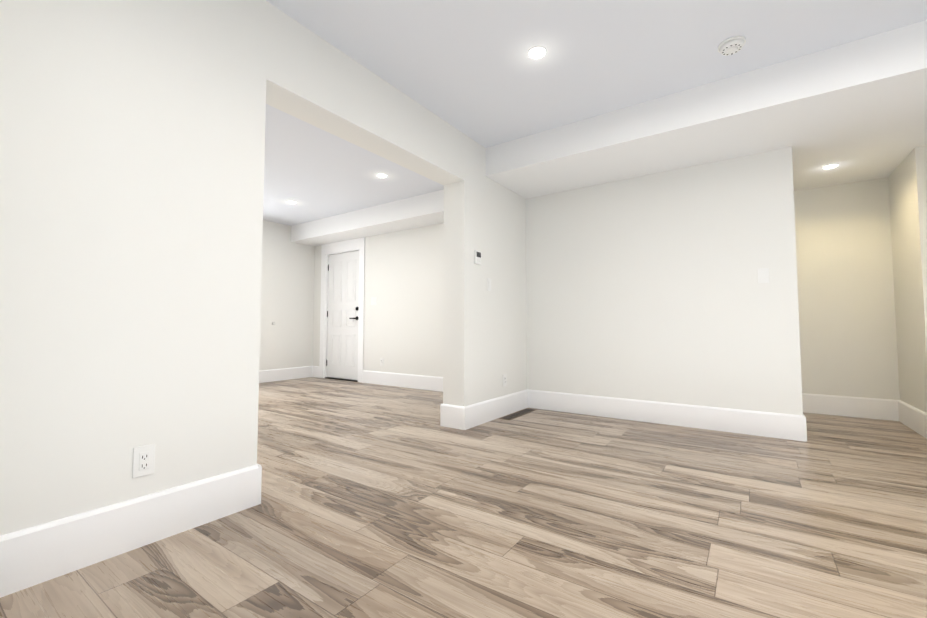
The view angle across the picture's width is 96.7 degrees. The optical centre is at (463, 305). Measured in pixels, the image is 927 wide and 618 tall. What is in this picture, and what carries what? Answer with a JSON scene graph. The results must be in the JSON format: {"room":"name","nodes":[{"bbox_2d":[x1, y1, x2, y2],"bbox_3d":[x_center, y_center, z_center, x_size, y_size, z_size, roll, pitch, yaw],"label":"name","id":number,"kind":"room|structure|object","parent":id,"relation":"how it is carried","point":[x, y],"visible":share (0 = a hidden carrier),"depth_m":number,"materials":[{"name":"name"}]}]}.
{"room":"empty living room","nodes":[
{"label":"empty living room","id":0,"kind":"room"},
{"bbox_2d":[0,0,526,535],"bbox_3d":[-0.438,-0.261,2.987,0.220,2.500,4.380,-2,-4,35],"label":"wall","id":1,"kind":"structure","parent":0,"point":[132,145],"depth_m":1.67,"materials":[{"name":"white paint"}]},
{"bbox_2d":[132,444,154,477],"bbox_3d":[-1.236,0.599,1.596,0.009,0.115,0.070,-2,-4,35],"label":"outlet","id":2,"kind":"object","parent":1,"relation":"attached to","point":[143,460],"visible":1,"depth_m":1.59,"materials":[{"name":"white plastic"}]},
{"bbox_2d":[474,250,480,264],"bbox_3d":[0.125,-0.420,3.591,0.022,0.120,0.090,-2,-4,35],"label":"thermostat","id":3,"kind":"object","parent":1,"relation":"attached to","point":[477,257],"visible":1,"depth_m":3.57,"materials":[{"name":"white plastic"}]},
{"bbox_2d":[503,374,506,386],"bbox_3d":[0.394,0.708,3.932,0.009,0.115,0.070,-2,-4,35],"label":"outlet","id":4,"kind":"object","parent":1,"relation":"attached to","point":[504,379],"visible":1,"depth_m":3.93,"materials":[{"name":"white plastic"}]},
{"bbox_2d":[259,220,314,369],"bbox_3d":[-2.874,-0.073,6.674,0.200,2.500,1.310,-2,-4,35],"label":"wall","id":5,"kind":"structure","parent":0,"point":[287,290],"depth_m":6.56,"materials":[{"name":"white paint"}]},
{"bbox_2d":[291,189,443,245],"bbox_3d":[-1.038,-1.220,5.780,4.000,0.280,0.530,-2,-4,35],"label":"soffit","id":6,"kind":"structure","parent":0,"point":[422,210],"depth_m":5.67,"materials":[{"name":"white paint"}]},
{"bbox_2d":[313,223,443,376],"bbox_3d":[-0.889,-0.111,5.937,3.940,2.500,0.150,-2,-4,35],"label":"wall","id":7,"kind":"structure","parent":0,"point":[403,325],"depth_m":5.82,"materials":[{"name":"white paint"}]},
{"bbox_2d":[325,377,357,381],"bbox_3d":[-1.895,1.166,6.573,0.798,0.014,0.152,-2,-4,35],"label":"sill","id":8,"kind":"object","parent":7,"relation":"attached to","point":[342,379],"visible":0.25,"depth_m":6.51,"materials":[{"name":"black metal"}]},
{"bbox_2d":[319,237,364,382],"bbox_3d":[-1.900,0.069,6.621,1.050,2.210,0.167,-2,-4,35],"label":"door frame","id":9,"kind":"structure","parent":7,"relation":"attached to","point":[351,245],"depth_m":6.65,"materials":[{"name":"white paint"}]},
{"bbox_2d":[326,251,358,379],"bbox_3d":[-1.930,0.148,6.592,0.808,2.009,0.105,-2,-4,35],"label":"door","id":10,"kind":"structure","parent":7,"relation":"in","point":[342,316],"depth_m":6.59,"materials":[{"name":"white paint"}]},
{"bbox_2d":[380,358,383,365],"bbox_3d":[-1.189,0.814,6.002,0.070,0.115,0.009,-2,-4,35],"label":"electrical outlet","id":11,"kind":"object","parent":7,"relation":"attached to","point":[381,361],"visible":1,"depth_m":6.00,"materials":[{"name":"white plastic"}]},
{"bbox_2d":[0,366,926,597],"bbox_3d":[-0.074,0.833,1.720,10.000,0.185,7.750,-2,-4,35],"label":"baseboard","id":12,"kind":"structure","parent":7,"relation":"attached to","point":[36,555],"depth_m":1.91,"materials":[{"name":"white paint"}]},
{"bbox_2d":[0,377,926,617],"bbox_3d":[-0.107,0.960,1.797,10.450,0.060,8.150,-2,-4,35],"label":"floor","id":13,"kind":"structure","parent":0,"point":[381,501],"depth_m":1.72,"materials":[{"name":"brown wood"}]},
{"bbox_2d":[499,408,535,419],"bbox_3d":[0.533,1.038,3.964,0.110,0.005,0.560,-2,-4,35],"label":"floor vent","id":14,"kind":"object","parent":13,"relation":"in","point":[517,414],"visible":1,"depth_m":3.93,"materials":[{"name":"brown"}]},
{"bbox_2d":[263,0,926,225],"bbox_3d":[-0.107,-1.607,1.928,10.450,0.140,8.150,-2,-4,35],"label":"ceiling","id":15,"kind":"structure","parent":0,"point":[471,69],"depth_m":2.49,"materials":[{"name":"white paint"}]},
{"bbox_2d":[376,173,386,177],"bbox_3d":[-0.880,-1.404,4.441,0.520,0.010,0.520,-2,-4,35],"label":"recessed light","id":16,"kind":"object","parent":15,"relation":"in","point":[381,175],"visible":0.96,"depth_m":4.43,"materials":[{"name":"white plastic"}]},
{"bbox_2d":[527,45,546,59],"bbox_3d":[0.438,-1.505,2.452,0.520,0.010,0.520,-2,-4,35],"label":"recessed light","id":17,"kind":"object","parent":15,"relation":"in","point":[539,51],"visible":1,"depth_m":2.44,"materials":[{"name":"white plastic"}]},
{"bbox_2d":[718,36,745,55],"bbox_3d":[1.549,-1.493,2.384,0.136,0.040,0.136,-2,-4,35],"label":"smoke detector","id":18,"kind":"object","parent":15,"relation":"attached to","point":[731,45],"visible":1,"depth_m":2.36,"materials":[{"name":"white plastic"}]},
{"bbox_2d":[526,147,802,414],"bbox_3d":[1.597,-0.085,3.791,2.290,2.230,0.120,-2,-4,35],"label":"wall","id":19,"kind":"structure","parent":0,"point":[649,287],"depth_m":3.57,"materials":[{"name":"white paint"}]},
{"bbox_2d":[758,268,768,282],"bbox_3d":[2.331,-0.235,3.207,0.070,0.115,0.011,-2,-4,35],"label":"light switch","id":20,"kind":"object","parent":19,"relation":"attached to","point":[763,275],"visible":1,"depth_m":3.20,"materials":[{"name":"white plastic"}]},
{"bbox_2d":[486,20,926,198],"bbox_3d":[3.308,-1.361,3.022,6.110,0.280,2.330,-2,-4,35],"label":"ceiling","id":21,"kind":"structure","parent":0,"point":[856,110],"depth_m":2.93,"materials":[{"name":"white paint"}]},
{"bbox_2d":[821,163,839,169],"bbox_3d":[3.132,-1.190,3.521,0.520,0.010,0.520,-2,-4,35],"label":"recessed light","id":22,"kind":"object","parent":21,"relation":"in","point":[831,166],"visible":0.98,"depth_m":3.51,"materials":[{"name":"white plastic"}]},
{"bbox_2d":[794,177,899,399],"bbox_3d":[3.409,-0.066,4.155,1.325,2.230,0.150,-2,-4,35],"label":"wall","id":23,"kind":"structure","parent":0,"point":[847,320],"depth_m":3.91,"materials":[{"name":"white paint"}]},
{"bbox_2d":[888,145,926,412],"bbox_3d":[4.918,-0.147,2.563,3.015,2.230,0.780,-2,-4,35],"label":"wall","id":24,"kind":"structure","parent":0,"point":[907,180],"depth_m":3.33,"materials":[{"name":"white paint"}]}
]}

